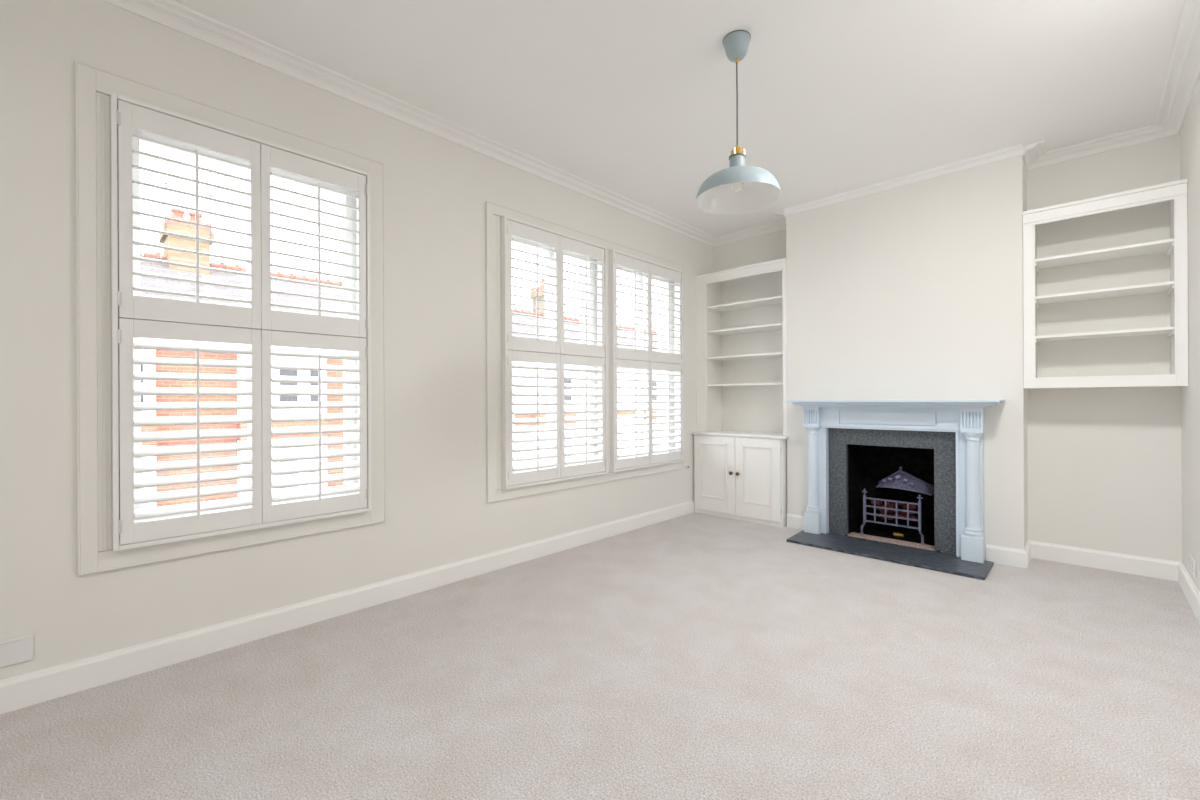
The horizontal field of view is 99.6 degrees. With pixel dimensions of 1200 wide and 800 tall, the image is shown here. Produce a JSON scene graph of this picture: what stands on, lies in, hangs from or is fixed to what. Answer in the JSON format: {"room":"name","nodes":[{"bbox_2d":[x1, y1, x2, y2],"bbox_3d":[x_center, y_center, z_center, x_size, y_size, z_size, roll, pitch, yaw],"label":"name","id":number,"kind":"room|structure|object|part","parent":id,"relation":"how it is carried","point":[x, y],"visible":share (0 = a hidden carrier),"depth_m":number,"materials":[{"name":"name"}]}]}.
{"room":"living room","nodes":[
{"label":"living room","id":0,"kind":"room"},
{"bbox_2d":[0,0,712,679],"bbox_3d":[-1.811,-0.205,2.427,0.260,2.925,9.022,0,0,44],"label":"wall","id":1,"kind":"structure","parent":0,"point":[437,189],"depth_m":2.47,"materials":[{"name":"paint"}]},
{"bbox_2d":[0,635,32,666],"bbox_3d":[-2.176,0.926,1.847,0.010,0.092,0.146,0,0,44],"label":"wall socket","id":2,"kind":"object","parent":1,"relation":"attached to","point":[18,650],"visible":1,"depth_m":1.87,"materials":[{"name":"white plastic"}]},
{"bbox_2d":[75,61,385,575],"bbox_3d":[-1.629,-0.321,2.413,0.020,2.007,1.202,0,0,44],"label":"trim","id":3,"kind":"structure","parent":1,"relation":"attached to","point":[94,86],"depth_m":2.04,"materials":[{"name":"paint"}]},
{"bbox_2d":[132,129,357,521],"bbox_3d":[-1.774,-0.287,2.558,0.293,1.850,1.006,0,0,44],"label":"window","id":4,"kind":"structure","parent":1,"relation":"in","point":[348,224],"depth_m":2.47,"materials":[{"name":"paint"}]},
{"bbox_2d":[110,92,371,551],"bbox_3d":[-1.614,-0.314,2.404,0.097,1.834,1.014,0,0,44],"label":"window shutter","id":5,"kind":"object","parent":4,"relation":"attached to","point":[260,327],"visible":1,"depth_m":2.32,"materials":[{"name":"paint"}]},
{"bbox_3d":[-1.778,-0.772,2.223,0.026,0.876,0.486,0,0,44],"label":"shutter panel","id":6,"kind":"part","parent":5,"relation":"part of","materials":[{"name":"paint"}]},
{"bbox_3d":[-1.774,0.126,2.223,0.026,0.914,0.486,0,0,44],"label":"shutter panel","id":7,"kind":"part","parent":5,"relation":"part of","materials":[{"name":"paint"}]},
{"bbox_3d":[-1.751,-0.756,2.203,0.014,0.665,0.011,0,0,44],"label":"tilt rod","id":8,"kind":"part","parent":5,"relation":"part of","materials":[{"name":"paint"}]},
{"bbox_3d":[-1.749,0.144,2.204,0.014,0.738,0.011,0,0,44],"label":"tilt rod","id":9,"kind":"part","parent":5,"relation":"part of","materials":[{"name":"paint"}]},
{"bbox_3d":[-1.440,-0.773,2.574,0.026,0.876,0.483,0,0,44],"label":"shutter panel","id":10,"kind":"part","parent":5,"relation":"part of","materials":[{"name":"paint"}]},
{"bbox_3d":[-1.436,0.124,2.574,0.026,0.914,0.483,0,0,44],"label":"shutter panel","id":11,"kind":"part","parent":5,"relation":"part of","materials":[{"name":"paint"}]},
{"bbox_3d":[-1.416,-0.757,2.552,0.014,0.665,0.011,0,0,44],"label":"tilt rod","id":12,"kind":"part","parent":5,"relation":"part of","materials":[{"name":"paint"}]},
{"bbox_3d":[-1.413,0.143,2.554,0.014,0.738,0.011,0,0,44],"label":"tilt rod","id":13,"kind":"part","parent":5,"relation":"part of","materials":[{"name":"paint"}]},
{"bbox_2d":[101,0,785,246],"bbox_3d":[-1.419,-1.640,1.975,0.940,0.058,8.522,0,0,44],"label":"trim","id":14,"kind":"structure","parent":1,"relation":"attached to","point":[171,14],"depth_m":2.80,"materials":[{"name":"paint"}]},
{"bbox_2d":[512,236,596,472],"bbox_3d":[-0.467,-0.293,3.917,0.293,1.850,0.989,0,0,44],"label":"window","id":15,"kind":"structure","parent":1,"relation":"in","point":[549,314],"depth_m":3.83,"materials":[{"name":"paint"}]},
{"bbox_2d":[501,215,607,489],"bbox_3d":[-0.307,-0.320,3.763,0.098,1.834,0.999,0,0,44],"label":"window shutter","id":16,"kind":"object","parent":15,"relation":"attached to","point":[557,352],"visible":1,"depth_m":3.69,"materials":[{"name":"paint"}]},
{"bbox_3d":[-0.469,-0.778,3.584,0.026,0.876,0.477,0,0,44],"label":"shutter panel","id":17,"kind":"part","parent":16,"relation":"part of","materials":[{"name":"paint"}]},
{"bbox_3d":[-0.466,0.120,3.584,0.026,0.914,0.477,0,0,44],"label":"shutter panel","id":18,"kind":"part","parent":16,"relation":"part of","materials":[{"name":"paint"}]},
{"bbox_3d":[-0.442,-0.763,3.564,0.014,0.666,0.011,0,0,44],"label":"tilt rod","id":19,"kind":"part","parent":16,"relation":"part of","materials":[{"name":"paint"}]},
{"bbox_3d":[-0.440,0.139,3.567,0.014,0.738,0.011,0,0,44],"label":"tilt rod","id":20,"kind":"part","parent":16,"relation":"part of","materials":[{"name":"paint"}]},
{"bbox_3d":[-0.133,0.118,3.931,0.026,0.914,0.477,0,0,44],"label":"shutter panel","id":21,"kind":"part","parent":16,"relation":"part of","materials":[{"name":"paint"}]},
{"bbox_3d":[-0.137,-0.779,3.930,0.026,0.876,0.477,0,0,44],"label":"shutter panel","id":22,"kind":"part","parent":16,"relation":"part of","materials":[{"name":"paint"}]},
{"bbox_3d":[-0.108,0.138,3.913,0.014,0.738,0.011,0,0,44],"label":"tilt rod","id":23,"kind":"part","parent":16,"relation":"part of","materials":[{"name":"paint"}]},
{"bbox_3d":[-0.110,-0.764,3.910,0.014,0.666,0.011,0,0,44],"label":"tilt rod","id":24,"kind":"part","parent":16,"relation":"part of","materials":[{"name":"paint"}]},
{"bbox_2d":[485,201,683,502],"bbox_3d":[0.034,-0.321,4.144,0.020,1.983,2.248,0,0,44],"label":"trim","id":25,"kind":"structure","parent":1,"relation":"attached to","point":[494,212],"depth_m":3.40,"materials":[{"name":"paint"}]},
{"bbox_2d":[0,500,1199,714],"bbox_3d":[-0.566,1.073,1.167,3.274,0.118,8.522,0,0,44],"label":"baseboard","id":26,"kind":"structure","parent":1,"relation":"attached to","point":[36,687],"depth_m":2.69,"materials":[{"name":"paint"}]},
{"bbox_2d":[617,266,673,458],"bbox_3d":[0.276,-0.297,4.690,0.293,1.850,0.989,0,0,44],"label":"window","id":27,"kind":"structure","parent":1,"relation":"in","point":[639,278],"depth_m":4.60,"materials":[{"name":"paint"}]},
{"bbox_2d":[609,249,683,471],"bbox_3d":[0.436,-0.323,4.536,0.098,1.834,0.999,0,0,44],"label":"window shutter","id":28,"kind":"object","parent":27,"relation":"attached to","point":[648,360],"visible":1,"depth_m":4.48,"materials":[{"name":"paint"}]},
{"bbox_3d":[0.273,-0.781,4.357,0.026,0.876,0.476,0,0,44],"label":"shutter panel","id":29,"kind":"part","parent":28,"relation":"part of","materials":[{"name":"paint"}]},
{"bbox_3d":[0.277,0.117,4.357,0.026,0.914,0.476,0,0,44],"label":"shutter panel","id":30,"kind":"part","parent":28,"relation":"part of","materials":[{"name":"paint"}]},
{"bbox_3d":[0.301,-0.767,4.338,0.014,0.666,0.011,0,0,44],"label":"tilt rod","id":31,"kind":"part","parent":28,"relation":"part of","materials":[{"name":"paint"}]},
{"bbox_3d":[0.305,0.130,4.338,0.014,0.738,0.011,0,0,44],"label":"tilt rod","id":32,"kind":"part","parent":28,"relation":"part of","materials":[{"name":"paint"}]},
{"bbox_3d":[0.606,-0.783,4.703,0.026,0.876,0.478,0,0,44],"label":"shutter panel","id":33,"kind":"part","parent":28,"relation":"part of","materials":[{"name":"paint"}]},
{"bbox_3d":[0.610,0.115,4.703,0.026,0.914,0.478,0,0,44],"label":"shutter panel","id":34,"kind":"part","parent":28,"relation":"part of","materials":[{"name":"paint"}]},
{"bbox_3d":[0.638,0.128,4.685,0.014,0.738,0.011,0,0,44],"label":"tilt rod","id":35,"kind":"part","parent":28,"relation":"part of","materials":[{"name":"paint"}]},
{"bbox_3d":[0.634,-0.768,4.684,0.014,0.666,0.011,0,0,44],"label":"tilt rod","id":36,"kind":"part","parent":28,"relation":"part of","materials":[{"name":"paint"}]},
{"bbox_2d":[0,512,1199,799],"bbox_3d":[-0.565,1.179,1.167,3.314,0.146,8.562,0,0,44],"label":"floor","id":37,"kind":"structure","parent":0,"point":[692,656],"depth_m":1.94,"materials":[{"name":"carpet"}]},
{"bbox_2d":[691,430,789,527],"bbox_3d":[1.397,0.719,4.876,0.964,0.806,0.447,0,0,44],"label":"base cabinet","id":38,"kind":"object","parent":37,"relation":"on","point":[739,475],"visible":0.98,"depth_m":4.70,"materials":[{"name":"paint"}]},
{"bbox_3d":[1.109,0.716,4.912,0.449,0.728,0.018,0,0,44],"label":"door","id":39,"kind":"part","parent":38,"relation":"part of","materials":[{"name":"paint"}]},
{"bbox_2d":[691,430,789,439],"bbox_3d":[1.405,0.331,4.886,0.964,0.031,0.418,0,0,44],"label":"countertop","id":40,"kind":"structure","parent":38,"relation":"on","point":[746,434],"depth_m":4.77,"materials":[{"name":"paint"}]},
{"bbox_2d":[695,258,786,434],"bbox_3d":[1.422,-0.472,4.926,0.937,1.574,0.332,0,0,44],"label":"shelves","id":41,"kind":"object","parent":40,"relation":"on","point":[741,313],"visible":0.84,"depth_m":5.07,"materials":[{"name":"paint"}]},
{"bbox_3d":[1.135,-0.460,5.226,0.108,1.552,0.298,0,0,44],"label":"panel","id":42,"kind":"part","parent":41,"relation":"part of","materials":[{"name":"paint"}]},
{"bbox_3d":[1.459,-0.928,4.908,0.801,0.018,0.288,0,0,44],"label":"shelf","id":43,"kind":"part","parent":41,"relation":"part of","materials":[{"name":"paint"}]},
{"bbox_3d":[1.460,-0.683,4.908,0.801,0.018,0.288,0,0,44],"label":"shelf","id":44,"kind":"part","parent":41,"relation":"part of","materials":[{"name":"paint"}]},
{"bbox_3d":[1.462,-0.422,4.908,0.801,0.018,0.288,0,0,44],"label":"shelf","id":45,"kind":"part","parent":41,"relation":"part of","materials":[{"name":"paint"}]},
{"bbox_3d":[1.463,-0.149,4.908,0.801,0.018,0.288,0,0,44],"label":"shelf","id":46,"kind":"part","parent":41,"relation":"part of","materials":[{"name":"paint"}]},
{"bbox_3d":[1.564,-0.462,5.015,0.801,1.552,0.008,0,0,44],"label":"panel","id":47,"kind":"part","parent":41,"relation":"part of","materials":[{"name":"paint"}]},
{"bbox_3d":[1.431,0.715,4.603,0.436,0.728,0.018,0,0,44],"label":"door","id":48,"kind":"part","parent":38,"relation":"part of","materials":[{"name":"paint"}]},
{"bbox_2d":[787,530,993,579],"bbox_3d":[2.070,1.109,3.734,1.280,0.020,0.430,0,0,44],"label":"hearth slab","id":49,"kind":"object","parent":37,"relation":"on","point":[900,554],"visible":0.84,"depth_m":3.63,"materials":[{"name":"stone"}]},
{"bbox_2d":[786,399,1004,562],"bbox_3d":[2.151,0.548,3.830,1.412,1.100,0.268,0,0,44],"label":"fireplace surround","id":50,"kind":"object","parent":49,"relation":"on","point":[954,428],"visible":1,"depth_m":3.71,"materials":[{"name":"blue paint"}]},
{"bbox_3d":[2.170,0.136,3.852,0.650,0.092,0.012,0,0,44],"label":"frieze panel","id":51,"kind":"part","parent":50,"relation":"part of","materials":[{"name":"blue paint"}]},
{"bbox_2d":[786,399,1004,407],"bbox_3d":[2.149,0.027,3.830,1.412,0.060,0.268,0,0,44],"label":"mantel shelf","id":52,"kind":"object","parent":50,"relation":"attached to","point":[935,403],"depth_m":3.68,"materials":[{"name":"blue paint"}]},
{"bbox_3d":[2.208,0.578,3.889,1.180,1.040,0.104,0,0,44],"label":"frame","id":53,"kind":"part","parent":50,"relation":"part of","materials":[{"name":"blue paint"}]},
{"bbox_2d":[859,488,924,544],"bbox_3d":[2.348,0.906,4.047,0.456,0.372,0.200,0,0,44],"label":"basket","id":54,"kind":"object","parent":37,"relation":"on","point":[913,528],"visible":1,"depth_m":4.04,"materials":[{"name":"metal"}]},
{"bbox_3d":[2.143,1.044,4.132,0.043,0.099,0.037,0,0,44],"label":"leg","id":55,"kind":"part","parent":54,"relation":"part of","materials":[{"name":"metal"}]},
{"bbox_3d":[2.158,0.888,4.130,0.019,0.227,0.019,0,0,44],"label":"post","id":56,"kind":"part","parent":54,"relation":"part of","materials":[{"name":"metal"}]},
{"bbox_2d":[871,498,917,520],"bbox_3d":[2.357,0.884,4.059,0.334,0.159,0.130,0,0,44],"label":"coal","id":57,"kind":"object","parent":54,"relation":"in","point":[912,507],"visible":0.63,"depth_m":4.04,"materials":[{"name":"brown stone"}]},
{"bbox_3d":[2.438,0.887,3.861,0.019,0.227,0.019,0,0,44],"label":"post","id":58,"kind":"part","parent":54,"relation":"part of","materials":[{"name":"metal"}]},
{"bbox_3d":[2.441,1.043,3.845,0.043,0.099,0.037,0,0,44],"label":"leg","id":59,"kind":"part","parent":54,"relation":"part of","materials":[{"name":"metal"}]},
{"bbox_2d":[893,532,903,536],"bbox_3d":[2.378,1.075,4.035,0.070,0.036,0.036,0,0,44],"label":"brass fitting","id":60,"kind":"object","parent":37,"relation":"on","point":[897,534],"visible":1,"depth_m":4.03,"materials":[{"name":"brown metal"}]},
{"bbox_2d":[173,0,1184,236],"bbox_3d":[-0.565,-1.748,1.224,3.734,0.150,9.022,0,0,44],"label":"ceiling","id":61,"kind":"structure","parent":0,"point":[635,100],"depth_m":2.60,"materials":[{"name":"paint"}]},
{"bbox_2d":[695,30,780,214],"bbox_3d":[0.638,-1.306,2.359,0.386,0.744,0.386,0,0,44],"label":"pendant lamp","id":62,"kind":"object","parent":61,"relation":"hanging from","point":[739,188],"visible":1,"depth_m":2.36,"materials":[{"name":"metal"}]},
{"bbox_3d":[0.638,-1.375,2.358,0.007,0.393,0.006,0,0,44],"label":"cord","id":63,"kind":"part","parent":62,"relation":"part of","materials":[{"name":"grey fabric"}]},
{"bbox_3d":[0.639,-1.050,2.359,0.060,0.148,0.060,0,0,44],"label":"bulb","id":64,"kind":"part","parent":62,"relation":"part of","materials":[{"name":"white glass"}]},
{"bbox_3d":[0.639,-1.033,2.359,0.387,0.198,0.387,0,0,44],"label":"lamp shade","id":65,"kind":"part","parent":62,"relation":"part of","materials":[{"name":"metal"}]},
{"bbox_2d":[786,154,1027,559],"bbox_3d":[2.348,-0.284,4.047,1.612,2.805,0.322,0,0,44],"label":"wall","id":66,"kind":"structure","parent":0,"point":[912,291],"depth_m":3.82,"materials":[{"name":"paint"}]},
{"bbox_2d":[787,513,803,529],"bbox_3d":[1.732,1.062,4.410,0.212,0.118,0.018,0,0,44],"label":"baseboard","id":67,"kind":"structure","parent":66,"relation":"attached to","point":[793,520],"depth_m":4.42,"materials":[{"name":"paint"}]},
{"bbox_2d":[784,144,1021,215],"bbox_3d":[2.213,-1.658,3.914,1.612,0.054,0.048,0,0,44],"label":"trim","id":68,"kind":"structure","parent":66,"relation":"attached to","point":[1016,150],"depth_m":3.80,"materials":[{"name":"paint"}]},
{"bbox_2d":[876,466,933,495],"bbox_3d":[2.419,0.634,4.024,0.393,0.195,0.187,0,0,44],"label":"canopy","id":69,"kind":"object","parent":66,"relation":"attached to","point":[900,479],"visible":0.98,"depth_m":4.00,"materials":[{"name":"metal"}]},
{"bbox_2d":[713,134,1181,561],"bbox_3d":[2.557,-0.225,4.278,3.474,2.925,0.300,0,0,44],"label":"wall","id":70,"kind":"structure","parent":0,"point":[1105,464],"depth_m":3.34,"materials":[{"name":"paint"}]},
{"bbox_2d":[1023,179,1187,388],"bbox_3d":[3.183,-0.666,3.234,0.719,1.174,0.332,0,0,44],"label":"shelves","id":71,"kind":"object","parent":70,"relation":"attached to","point":[1105,277],"visible":1,"depth_m":3.26,"materials":[{"name":"paint"}]},
{"bbox_3d":[2.954,-0.654,3.477,0.052,1.152,0.298,0,0,44],"label":"panel","id":72,"kind":"part","parent":71,"relation":"part of","materials":[{"name":"paint"}]},
{"bbox_3d":[3.195,-0.924,3.240,0.623,0.018,0.288,0,0,44],"label":"shelf","id":73,"kind":"part","parent":71,"relation":"part of","materials":[{"name":"paint"}]},
{"bbox_3d":[3.196,-0.678,3.240,0.623,0.018,0.288,0,0,44],"label":"shelf","id":74,"kind":"part","parent":71,"relation":"part of","materials":[{"name":"paint"}]},
{"bbox_3d":[3.197,-0.416,3.240,0.623,0.018,0.288,0,0,44],"label":"shelf","id":75,"kind":"part","parent":71,"relation":"part of","materials":[{"name":"paint"}]},
{"bbox_3d":[3.439,-0.656,3.012,0.042,1.152,0.298,0,0,44],"label":"panel","id":76,"kind":"part","parent":71,"relation":"part of","materials":[{"name":"paint"}]},
{"bbox_2d":[1180,78,1199,592],"bbox_3d":[0.612,-0.216,-0.109,0.200,2.925,8.722,0,0,44],"label":"wall","id":77,"kind":"structure","parent":0,"point":[1190,131],"depth_m":2.78,"materials":[{"name":"paint"}]},
{"bbox_2d":[1022,0,1199,170],"bbox_3d":[-0.537,-1.644,1.128,3.161,0.058,8.522,0,0,44],"label":"trim","id":78,"kind":"structure","parent":77,"relation":"attached to","point":[1183,74],"depth_m":2.92,"materials":[{"name":"paint"}]},
{"bbox_2d":[1189,555,1195,576],"bbox_3d":[3.224,0.903,2.758,0.013,0.090,0.146,0,0,44],"label":"wall socket","id":79,"kind":"object","parent":77,"relation":"attached to","point":[1191,559],"visible":1,"depth_m":2.73,"materials":[{"name":"white plastic"}]},
{"label":"outside","id":80,"kind":"structure","parent":0,"visible":0},
{"bbox_3d":[-3.387,4.534,17.679,5.300,0.420,56.000,0,0,44],"label":"pavement","id":81,"kind":"object","parent":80,"visible":0},
{"bbox_2d":[140,249,156,508],"bbox_3d":[-12.707,0.439,10.806,6.412,8.095,4.400,0,0,44],"label":"house","id":82,"kind":"structure","parent":81,"relation":"on","point":[143,279],"depth_m":10.13,"materials":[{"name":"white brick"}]},
{"bbox_3d":[-9.109,-0.304,9.995,0.015,0.830,0.140,0,0,44],"label":"pane","id":83,"kind":"part","parent":82,"relation":"part of","materials":[{"name":"glass"}]},
{"bbox_3d":[-9.099,1.895,9.995,0.015,1.130,0.140,0,0,44],"label":"pane","id":84,"kind":"part","parent":82,"relation":"part of","materials":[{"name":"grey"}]},
{"bbox_2d":[143,182,343,506],"bbox_3d":[-9.627,-0.356,14.014,6.412,9.657,4.500,0,0,44],"label":"house","id":85,"kind":"structure","parent":81,"relation":"on","point":[168,226],"depth_m":11.98,"materials":[{"name":"red brick"}]},
{"bbox_2d":[170,208,184,218],"bbox_3d":[-10.547,-4.583,12.653,0.280,0.320,0.280,0,0,44],"label":"chimney pot","id":86,"kind":"object","parent":85,"relation":"on","point":[176,212],"depth_m":12.56,"materials":[{"name":"ceramic"}]},
{"bbox_2d":[189,212,202,221],"bbox_3d":[-10.303,-4.584,12.906,0.280,0.320,0.280,0,0,44],"label":"chimney pot","id":87,"kind":"object","parent":85,"relation":"on","point":[192,215],"depth_m":12.80,"materials":[{"name":"ceramic"}]},
{"bbox_3d":[-7.308,-0.313,11.869,0.015,0.830,0.380,0,0,44],"label":"pane","id":88,"kind":"part","parent":85,"relation":"part of","materials":[{"name":"clear glass"}]},
{"bbox_3d":[-7.298,1.887,11.869,0.015,1.130,0.380,0,0,44],"label":"pane","id":89,"kind":"part","parent":85,"relation":"part of","materials":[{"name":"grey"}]},
{"bbox_3d":[-6.920,-0.315,12.273,0.015,0.830,0.220,0,0,44],"label":"pane","id":90,"kind":"part","parent":85,"relation":"part of","materials":[{"name":"clear glass"}]},
{"bbox_3d":[-6.910,1.885,12.273,0.015,1.130,0.220,0,0,44],"label":"pane","id":91,"kind":"part","parent":85,"relation":"part of","materials":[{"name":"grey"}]},
{"bbox_2d":[342,282,516,464],"bbox_3d":[-6.470,0.411,17.295,6.412,8.095,4.600,0,0,44],"label":"house","id":92,"kind":"structure","parent":81,"relation":"on","point":[513,362],"depth_m":16.98,"materials":[{"name":"brick"}]},
{"bbox_2d":[512,278,579,464],"bbox_3d":[-3.286,-0.306,20.612,6.412,9.500,4.600,0,0,44],"label":"house","id":93,"kind":"structure","parent":81,"relation":"on","point":[541,304],"depth_m":18.41,"materials":[{"name":"brick"}]},
{"bbox_3d":[-1.182,-0.341,18.243,0.015,0.830,0.380,0,0,44],"label":"pane","id":94,"kind":"part","parent":93,"relation":"part of","materials":[{"name":"clear glass"}]},
{"bbox_3d":[-1.172,1.859,18.243,0.015,1.130,0.380,0,0,44],"label":"pane","id":95,"kind":"part","parent":93,"relation":"part of","materials":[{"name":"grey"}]},
{"bbox_2d":[566,317,656,452],"bbox_3d":[-0.095,0.382,23.928,6.412,8.095,4.600,0,0,44],"label":"house","id":96,"kind":"structure","parent":81,"relation":"on","point":[577,326],"depth_m":21.47,"materials":[{"name":"brick"}]},
{"bbox_3d":[2.352,-0.357,21.920,0.015,0.830,0.380,0,0,44],"label":"pane","id":97,"kind":"part","parent":96,"relation":"part of","materials":[{"name":"clear glass"}]},
{"bbox_3d":[2.362,1.843,21.920,0.015,1.130,0.380,0,0,44],"label":"pane","id":98,"kind":"part","parent":96,"relation":"part of","materials":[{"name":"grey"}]},
{"bbox_2d":[644,329,656,346],"bbox_3d":[3.193,-0.336,27.353,6.412,9.500,4.900,0,0,44],"label":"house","id":99,"kind":"structure","parent":81,"relation":"on","point":[654,337],"depth_m":25.67,"materials":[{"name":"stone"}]}
]}

